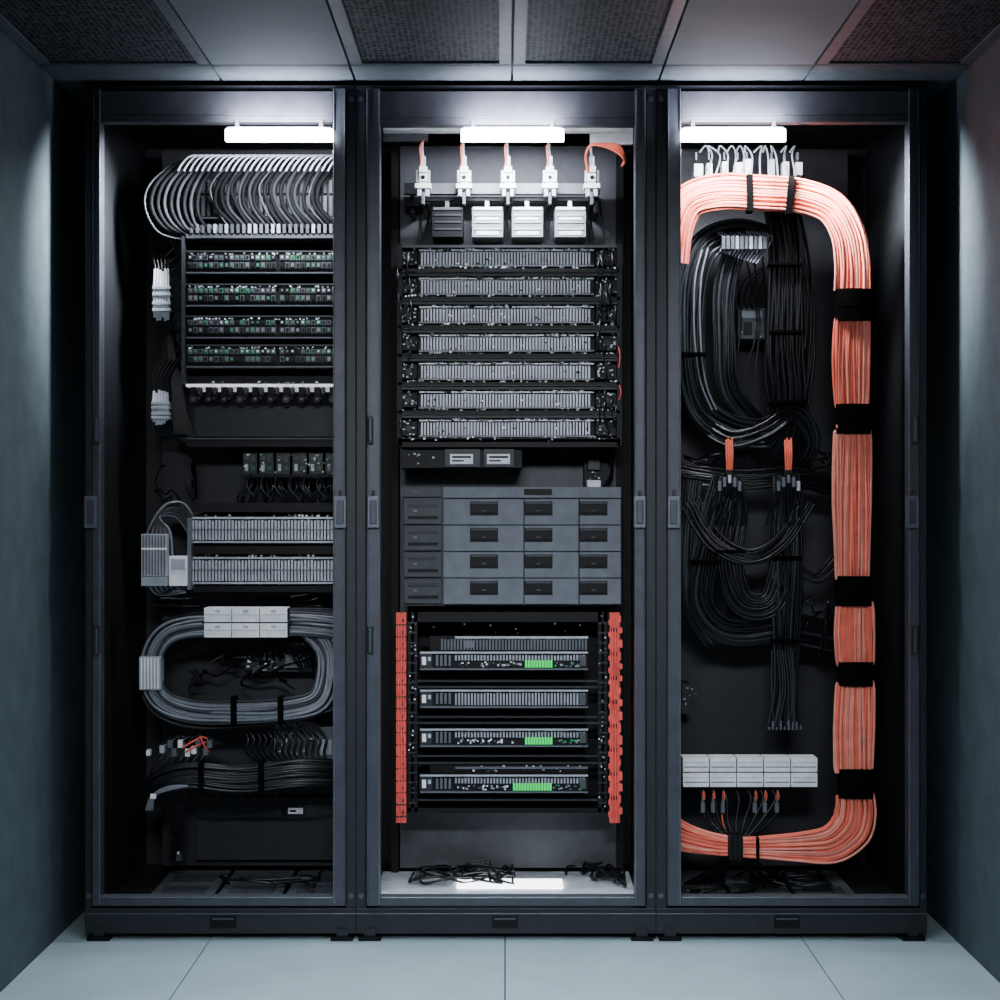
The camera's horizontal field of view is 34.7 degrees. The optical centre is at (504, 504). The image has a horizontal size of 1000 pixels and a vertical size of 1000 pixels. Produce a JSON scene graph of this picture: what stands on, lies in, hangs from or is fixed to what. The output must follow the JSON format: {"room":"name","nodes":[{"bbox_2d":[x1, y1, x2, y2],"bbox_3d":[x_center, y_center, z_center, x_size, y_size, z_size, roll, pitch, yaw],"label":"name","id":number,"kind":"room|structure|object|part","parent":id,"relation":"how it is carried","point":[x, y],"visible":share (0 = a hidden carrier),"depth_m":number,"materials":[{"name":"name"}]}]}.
{"room":"server room","nodes":[
{"label":"server room","id":0,"kind":"room"},
{"bbox_2d":[0,28,84,991],"bbox_3d":[-1.177,0.013,1.940,0.100,2.250,5.880,0,0,0],"label":"wall","id":1,"kind":"structure","parent":0,"point":[42,125],"depth_m":3.88,"materials":[{"name":"paint"}]},
{"bbox_2d":[0,0,999,107],"bbox_3d":[0.000,-1.093,1.890,2.255,0.060,5.780,0,0,0],"label":"ceiling","id":2,"kind":"structure","parent":0,"point":[78,43],"depth_m":3.66,"materials":[{"name":"tile"}]},
{"bbox_2d":[0,911,999,999],"bbox_3d":[0.000,1.117,1.890,2.455,0.060,5.780,0,0,0],"label":"floor","id":3,"kind":"structure","parent":0,"point":[126,966],"depth_m":3.76,"materials":[{"name":"tile"}]},
{"bbox_2d":[84,85,355,940],"bbox_3d":[-0.711,0.019,4.304,0.678,2.138,0.681,0,0,0],"label":"tall cabinet","id":4,"kind":"object","parent":3,"relation":"on","point":[133,133],"depth_m":4.24,"materials":[{"name":"metal"}]},
{"bbox_2d":[152,237,180,332],"bbox_3d":[-0.892,-0.588,4.256,0.091,0.256,0.052,0,0,0],"label":"cable","id":5,"kind":"object","parent":4,"relation":"attached to","point":[161,308],"visible":0.9,"depth_m":4.24,"materials":[{"name":"plastic"}]},
{"bbox_2d":[151,359,186,435],"bbox_3d":[-0.895,-0.287,4.256,0.091,0.205,0.052,0,0,0],"label":"cable","id":6,"kind":"object","parent":4,"relation":"attached to","point":[160,403],"visible":1,"depth_m":4.25,"materials":[{"name":"plastic"}]},
{"bbox_2d":[153,245,199,500],"bbox_3d":[-0.874,-0.352,4.332,0.146,0.682,0.179,0,0,-34],"label":"black side loom","id":7,"kind":"object","parent":4,"relation":"in","point":[181,422],"visible":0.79,"depth_m":4.30,"materials":[{"name":"rubber"}]},
{"bbox_3d":[-0.845,-0.512,4.330,0.008,0.388,0.260,0,0,0],"label":"vertical rack post","id":8,"kind":"part","parent":4,"relation":"part of","materials":[{"name":"metal"}]},
{"bbox_2d":[137,758,332,862],"bbox_3d":[-0.686,0.811,4.226,0.563,0.290,0.128,0,0,0],"label":"cable","id":9,"kind":"object","parent":4,"relation":"in","point":[261,776],"visible":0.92,"depth_m":4.19,"materials":[{"name":"rubber"}]},
{"bbox_2d":[146,734,225,772],"bbox_3d":[-0.841,0.654,4.220,0.203,0.098,0.066,0,0,0],"label":"cluster","id":10,"kind":"object","parent":9,"relation":"attached to","point":[208,742],"visible":1,"depth_m":4.20,"materials":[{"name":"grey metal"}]},
{"bbox_2d":[138,607,332,728],"bbox_3d":[-0.684,0.431,4.206,0.561,0.320,0.089,0,0,-4],"label":"cable loop","id":11,"kind":"object","parent":4,"relation":"attached to","point":[235,712],"visible":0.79,"depth_m":4.19,"materials":[{"name":"plastic"}]},
{"bbox_2d":[144,154,332,262],"bbox_3d":[-0.672,-0.788,4.247,0.558,0.281,0.111,0,0,0],"label":"cable bundle","id":12,"kind":"object","parent":4,"relation":"attached to","point":[155,222],"visible":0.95,"depth_m":4.20,"materials":[{"name":"grey plastic"}]},
{"bbox_2d":[202,607,292,636],"bbox_3d":[-0.675,0.306,4.194,0.229,0.077,0.072,0,0,0],"label":"block","id":13,"kind":"object","parent":4,"relation":"in","point":[218,621],"visible":1,"depth_m":4.16,"materials":[{"name":"plastic"}]},
{"bbox_3d":[-0.691,0.008,4.468,0.530,1.996,0.015,0,0,0],"label":"equipment mounting plate","id":14,"kind":"part","parent":4,"relation":"part of","materials":[{"name":"black metal"}]},
{"bbox_2d":[188,639,316,691],"bbox_3d":[-0.667,0.434,4.348,0.394,0.148,0.104,0,0,0],"label":"board","id":15,"kind":"object","parent":4,"relation":"attached to","point":[286,657],"visible":0.9,"depth_m":4.35,"materials":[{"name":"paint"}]},
{"bbox_3d":[-0.630,-0.639,4.304,0.423,0.060,0.192,0,0,0],"label":"patch panel","id":16,"kind":"part","parent":4,"relation":"part of","materials":[{"name":"black metal"}]},
{"bbox_3d":[-0.630,-0.553,4.304,0.423,0.060,0.192,0,0,0],"label":"patch panel","id":17,"kind":"part","parent":4,"relation":"part of","materials":[{"name":"black metal"}]},
{"bbox_3d":[-0.630,-0.392,4.304,0.423,0.060,0.192,0,0,0],"label":"patch panel","id":18,"kind":"part","parent":4,"relation":"part of","materials":[{"name":"black metal"}]},
{"bbox_3d":[-0.630,-0.468,4.304,0.423,0.060,0.192,0,0,0],"label":"patch panel","id":19,"kind":"part","parent":4,"relation":"part of","materials":[{"name":"black metal"}]},
{"bbox_3d":[-0.632,-0.791,4.247,0.424,0.180,0.105,0,0,0],"label":"top patch panel","id":20,"kind":"part","parent":4,"relation":"part of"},
{"bbox_3d":[-0.634,-0.209,4.319,0.422,0.111,0.163,0,0,0],"label":"blank equipment panel","id":21,"kind":"part","parent":4,"relation":"part of","materials":[{"name":"black metal"}]},
{"bbox_2d":[186,376,332,403],"bbox_3d":[-0.633,-0.305,4.298,0.425,0.073,0.203,0,0,0],"label":"shelf","id":22,"kind":"object","parent":4,"relation":"in","point":[211,385],"visible":0.94,"depth_m":4.22,"materials":[{"name":"grey metal"}]},
{"bbox_2d":[192,503,332,591],"bbox_3d":[-0.627,0.113,4.310,0.409,0.236,0.180,0,0,0],"label":"shelf","id":23,"kind":"object","parent":4,"relation":"attached to","point":[196,507],"visible":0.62,"depth_m":4.24,"materials":[{"name":"grey metal"},{"name":"black plastic"}]},
{"bbox_2d":[141,501,193,595],"bbox_3d":[-0.885,0.114,4.198,0.137,0.251,0.066,0,0,-13],"label":"cable","id":24,"kind":"object","parent":23,"relation":"attached to","point":[165,574],"visible":1,"depth_m":4.19,"materials":[{"name":"plastic"}]},
{"bbox_2d":[153,592,332,606],"bbox_3d":[-0.693,0.251,4.274,0.494,0.044,0.054,0,0,0],"label":"cables","id":25,"kind":"object","parent":23,"relation":"attached to","point":[211,593],"visible":0.96,"depth_m":4.27,"materials":[{"name":"plastic"}]},
{"bbox_2d":[192,554,332,583],"bbox_3d":[-0.626,0.169,4.310,0.408,0.079,0.180,0,0,0],"label":"panel","id":26,"kind":"object","parent":23,"relation":"on","point":[207,569],"visible":0.91,"depth_m":4.22,"materials":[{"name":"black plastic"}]},
{"bbox_2d":[192,514,332,542],"bbox_3d":[-0.626,0.062,4.310,0.408,0.076,0.180,0,0,0],"label":"panel","id":27,"kind":"object","parent":23,"relation":"on","point":[317,529],"visible":0.94,"depth_m":4.22,"materials":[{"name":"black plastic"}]},
{"bbox_3d":[-0.640,0.897,4.444,0.432,0.172,0.028,0,0,0],"label":"lower blank panel","id":28,"kind":"part","parent":4,"relation":"part of","materials":[{"name":"black metal"}]},
{"bbox_2d":[219,869,321,888],"bbox_3d":[-0.630,0.995,4.246,0.270,0.027,0.216,0,0,0],"label":"cables","id":29,"kind":"object","parent":4,"relation":"on","point":[305,878],"visible":1,"depth_m":4.23,"materials":[{"name":"plastic"}]},
{"bbox_2d":[225,120,333,141],"bbox_3d":[-0.560,-0.930,3.977,0.268,0.056,0.021,0,0,0],"label":"light bar","id":30,"kind":"object","parent":4,"relation":"attached to","point":[232,134],"visible":1,"depth_m":3.97,"materials":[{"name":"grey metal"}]},
{"bbox_2d":[225,129,333,141],"bbox_3d":[-0.560,-0.918,3.974,0.268,0.031,0.015,0,0,0],"label":"diffuser","id":31,"kind":"object","parent":30,"relation":"attached to","point":[231,135],"depth_m":3.97,"materials":[{"name":"white plastic"}]},
{"bbox_2d":[236,453,332,516],"bbox_3d":[-0.562,-0.054,4.359,0.312,0.172,0.182,0,0,0],"label":"bank","id":32,"kind":"object","parent":4,"relation":"in","point":[261,466],"visible":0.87,"depth_m":4.29,"materials":[{"name":"paint"}]},
{"bbox_2d":[239,722,332,761],"bbox_3d":[-0.580,0.636,4.348,0.292,0.109,0.203,0,0,0],"label":"cables","id":33,"kind":"object","parent":4,"relation":"attached to","point":[295,739],"visible":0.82,"depth_m":4.30,"materials":[{"name":"black rubber"}]},
{"bbox_2d":[281,807,303,814],"bbox_3d":[-0.587,0.846,4.423,0.064,0.022,0.011,0,0,0],"label":"label","id":34,"kind":"object","parent":4,"relation":"attached to","point":[284,810],"visible":0.93,"depth_m":4.42,"materials":[{"name":"white plastic"}]},
{"bbox_2d":[356,85,655,940],"bbox_3d":[0.003,0.019,4.304,0.750,2.138,0.681,0,0,0],"label":"tall cabinet","id":35,"kind":"object","parent":3,"relation":"on","point":[392,121],"depth_m":4.14,"materials":[{"name":"metal"}]},
{"bbox_2d":[400,449,521,468],"bbox_3d":[-0.114,-0.120,4.207,0.315,0.049,0.185,0,0,0],"label":"module","id":36,"kind":"object","parent":35,"relation":"in","point":[447,458],"visible":1,"depth_m":4.13,"materials":[{"name":"black plastic"}]},
{"bbox_2d":[408,861,515,884],"bbox_3d":[-0.113,0.972,4.230,0.282,0.037,0.151,0,0,0],"label":"cables","id":37,"kind":"object","parent":35,"relation":"in","point":[484,868],"visible":1,"depth_m":4.19,"materials":[{"name":"plastic"}]},
{"bbox_2d":[404,139,605,242],"bbox_3d":[0.000,-0.837,4.248,0.535,0.267,0.164,0,0,0],"label":"connectors","id":38,"kind":"object","parent":35,"relation":"attached to","point":[447,222],"visible":0.98,"depth_m":4.20,"materials":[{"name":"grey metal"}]},
{"bbox_2d":[584,142,625,171],"bbox_3d":[0.262,-0.904,4.203,0.111,0.074,0.116,0,0,0],"label":"cable","id":39,"kind":"object","parent":38,"relation":"attached to","point":[614,147],"visible":1,"depth_m":4.15,"materials":[{"name":"plastic"}]},
{"bbox_3d":[0.003,0.998,4.194,0.665,0.010,0.283,0,0,0],"label":"plate","id":40,"kind":"part","parent":35,"relation":"part of","materials":[{"name":"metal"}]},
{"bbox_2d":[407,608,608,812],"bbox_3d":[0.008,0.553,4.234,0.544,0.552,0.183,0,0,0],"label":"equipment rack","id":41,"kind":"object","parent":35,"relation":"in","point":[421,622],"visible":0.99,"depth_m":4.17,"materials":[{"name":"black metal"}]},
{"bbox_2d":[396,612,406,822],"bbox_3d":[-0.267,0.548,4.124,0.026,0.540,0.032,0,0,0],"label":"guide","id":42,"kind":"object","parent":41,"relation":"attached to","point":[401,617],"visible":1,"depth_m":4.11,"materials":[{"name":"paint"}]},
{"bbox_2d":[420,724,587,746],"bbox_3d":[-0.003,0.602,4.212,0.435,0.048,0.176,0,0,0],"label":"server","id":43,"kind":"object","parent":41,"relation":"in","point":[431,735],"visible":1,"depth_m":4.13,"materials":[{"name":"black metal"}]},
{"bbox_2d":[420,683,587,707],"bbox_3d":[-0.003,0.501,4.212,0.435,0.048,0.176,0,0,0],"label":"server","id":44,"kind":"object","parent":41,"relation":"in","point":[429,697],"visible":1,"depth_m":4.14,"materials":[{"name":"grey metal"}]},
{"bbox_2d":[420,765,587,792],"bbox_3d":[-0.003,0.721,4.212,0.435,0.049,0.176,0,0,0],"label":"server","id":45,"kind":"object","parent":41,"relation":"in","point":[429,782],"visible":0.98,"depth_m":4.13,"materials":[{"name":"black plastic"}]},
{"bbox_2d":[420,647,587,669],"bbox_3d":[-0.003,0.403,4.212,0.435,0.048,0.176,0,0,0],"label":"server","id":46,"kind":"object","parent":41,"relation":"in","point":[429,660],"visible":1,"depth_m":4.13,"materials":[{"name":"black metal"}]},
{"bbox_2d":[430,632,587,650],"bbox_3d":[0.010,0.360,4.223,0.411,0.039,0.154,0,0,0],"label":"vent panel","id":47,"kind":"object","parent":41,"relation":"in","point":[439,641],"visible":1,"depth_m":4.16,"materials":[{"name":"grey metal"}]},
{"bbox_2d":[430,757,587,772],"bbox_3d":[0.010,0.685,4.225,0.411,0.023,0.150,0,0,0],"label":"cable tray","id":48,"kind":"object","parent":41,"relation":"in","point":[434,768],"visible":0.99,"depth_m":4.16,"materials":[{"name":"black metal"}]},
{"bbox_2d":[608,612,621,822],"bbox_3d":[0.284,0.548,4.124,0.036,0.540,0.032,0,0,0],"label":"guide","id":49,"kind":"object","parent":41,"relation":"attached to","point":[615,643],"visible":1,"depth_m":4.11,"materials":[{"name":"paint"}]},
{"bbox_3d":[0.016,0.005,4.338,0.601,1.954,0.015,0,0,0],"label":"equipment mounting plate","id":50,"kind":"part","parent":35,"relation":"part of","materials":[{"name":"black metal"}]},
{"bbox_2d":[396,244,621,449],"bbox_3d":[0.010,-0.410,4.207,0.579,0.522,0.227,0,0,0],"label":"chassis","id":51,"kind":"object","parent":35,"relation":"in","point":[516,347],"visible":1,"depth_m":4.12,"materials":[{"name":"black metal"}]},
{"bbox_2d":[457,879,562,887],"bbox_3d":[0.013,0.989,4.180,0.275,0.006,0.080,0,0,0],"label":"strip light","id":52,"kind":"object","parent":35,"relation":"in","point":[519,883],"visible":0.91,"depth_m":4.16,"materials":[{"name":"white plastic"}]},
{"bbox_3d":[0.018,0.108,4.227,0.567,0.309,0.186,0,0,0],"label":"storage drawer unit","id":53,"kind":"part","parent":35,"relation":"part of","materials":[{"name":"grey metal"}]},
{"bbox_2d":[461,120,563,141],"bbox_3d":[0.019,-0.930,3.977,0.255,0.056,0.021,0,0,0],"label":"light bar","id":54,"kind":"object","parent":35,"relation":"attached to","point":[468,134],"visible":1,"depth_m":3.97,"materials":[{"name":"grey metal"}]},
{"bbox_2d":[461,129,563,141],"bbox_3d":[0.019,-0.918,3.974,0.255,0.031,0.015,0,0,0],"label":"diffuser","id":55,"kind":"object","parent":54,"relation":"attached to","point":[467,135],"depth_m":3.97,"materials":[{"name":"white plastic"}]},
{"bbox_2d":[565,861,626,886],"bbox_3d":[0.238,0.972,4.222,0.157,0.037,0.172,0,0,0],"label":"cables","id":56,"kind":"object","parent":35,"relation":"on","point":[619,875],"visible":1,"depth_m":4.23,"materials":[{"name":"rubber"}]},
{"bbox_2d":[583,449,613,486],"bbox_3d":[0.250,-0.099,4.274,0.077,0.114,0.113,0,0,0],"label":"connector","id":57,"kind":"object","parent":35,"relation":"in","point":[596,473],"depth_m":4.27,"materials":[{"name":"black plastic"}]},
{"bbox_2d":[656,85,926,940],"bbox_3d":[0.716,0.019,4.304,0.678,2.138,0.681,0,0,0],"label":"tall cabinet","id":58,"kind":"object","parent":3,"relation":"on","point":[866,143],"visible":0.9,"depth_m":4.21,"materials":[{"name":"metal"}]},
{"bbox_2d":[681,680,696,713],"bbox_3d":[0.507,0.533,4.447,0.041,0.082,0.101,0,0,0],"label":"connector","id":59,"kind":"object","parent":58,"relation":"attached to","point":[685,686],"visible":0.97,"depth_m":4.40,"materials":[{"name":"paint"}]},
{"bbox_2d":[708,438,746,524],"bbox_3d":[0.581,-0.061,4.179,0.102,0.229,0.028,0,0,0],"label":"cable","id":60,"kind":"object","parent":58,"relation":"attached to","point":[729,453],"visible":1,"depth_m":4.17,"materials":[{"name":"plastic"}]},
{"bbox_2d":[680,120,785,141],"bbox_3d":[0.566,-0.930,3.977,0.260,0.056,0.021,0,0,0],"label":"light bar","id":61,"kind":"object","parent":58,"relation":"attached to","point":[687,134],"visible":1,"depth_m":3.97,"materials":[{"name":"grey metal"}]},
{"bbox_2d":[680,129,785,141],"bbox_3d":[0.566,-0.918,3.974,0.260,0.031,0.015,0,0,0],"label":"diffuser","id":62,"kind":"object","parent":61,"relation":"attached to","point":[686,135],"depth_m":3.97,"materials":[{"name":"white plastic"}]},
{"bbox_2d":[683,790,791,884],"bbox_3d":[0.620,0.879,4.210,0.293,0.266,0.107,0,0,0],"label":"cables","id":63,"kind":"object","parent":58,"relation":"in","point":[704,878],"visible":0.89,"depth_m":4.19,"materials":[{"name":"black plastic"}]},
{"bbox_2d":[692,145,802,249],"bbox_3d":[0.639,-0.812,4.214,0.285,0.288,0.077,0,0,0],"label":"cluster","id":64,"kind":"object","parent":58,"relation":"attached to","point":[746,167],"visible":0.87,"depth_m":4.20,"materials":[{"name":"plastic"}]},
{"bbox_2d":[735,265,765,344],"bbox_3d":[0.665,-0.545,4.383,0.081,0.189,0.230,0,0,0],"label":"junction box","id":65,"kind":"object","parent":58,"relation":"in","point":[748,330],"depth_m":4.34,"materials":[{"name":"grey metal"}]},
{"bbox_2d":[681,754,819,786],"bbox_3d":[0.638,0.696,4.199,0.365,0.075,0.082,0,0,0],"label":"block","id":66,"kind":"object","parent":58,"relation":"attached to","point":[697,770],"visible":1,"depth_m":4.16,"materials":[{"name":"plastic"}]},
{"bbox_2d":[681,207,820,471],"bbox_3d":[0.638,-0.438,4.232,0.390,0.722,0.134,0,0,0],"label":"cable","id":67,"kind":"object","parent":58,"relation":"in","point":[791,297],"visible":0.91,"depth_m":4.21,"materials":[{"name":"rubber"}]},
{"bbox_2d":[687,866,832,893],"bbox_3d":[0.659,0.996,4.237,0.420,0.027,0.223,0,0,-9],"label":"cables","id":68,"kind":"object","parent":58,"relation":"in","point":[799,875],"visible":0.99,"depth_m":4.22,"materials":[{"name":"plastic"}]},
{"bbox_2d":[681,440,847,729],"bbox_3d":[0.678,0.206,4.258,0.518,0.771,0.181,0,0,0],"label":"cable","id":69,"kind":"object","parent":58,"relation":"in","point":[710,550],"visible":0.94,"depth_m":4.21,"materials":[{"name":"rubber"}]},
{"bbox_3d":[0.700,0.008,4.508,0.529,2.014,0.015,0,0,0],"label":"equipment mounting plate","id":70,"kind":"part","parent":58,"relation":"part of","materials":[{"name":"black metal"}]},
{"bbox_2d":[681,173,876,863],"bbox_3d":[0.670,0.034,4.135,0.576,1.782,0.068,0,0,5],"label":"cable bundle","id":71,"kind":"object","parent":58,"relation":"attached to","point":[853,765],"visible":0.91,"depth_m":4.12,"materials":[{"name":"plastic"}]},
{"bbox_2d":[765,438,804,524],"bbox_3d":[0.732,-0.061,4.179,0.102,0.229,0.028,0,0,0],"label":"cable","id":72,"kind":"object","parent":58,"relation":"attached to","point":[788,453],"visible":1,"depth_m":4.17,"materials":[{"name":"plastic"}]},
{"bbox_2d":[927,38,999,982],"bbox_3d":[1.177,0.013,1.940,0.100,2.250,5.880,0,0,0],"label":"wall","id":73,"kind":"structure","parent":0,"point":[963,121],"depth_m":3.94,"materials":[{"name":"paint"}]}
]}

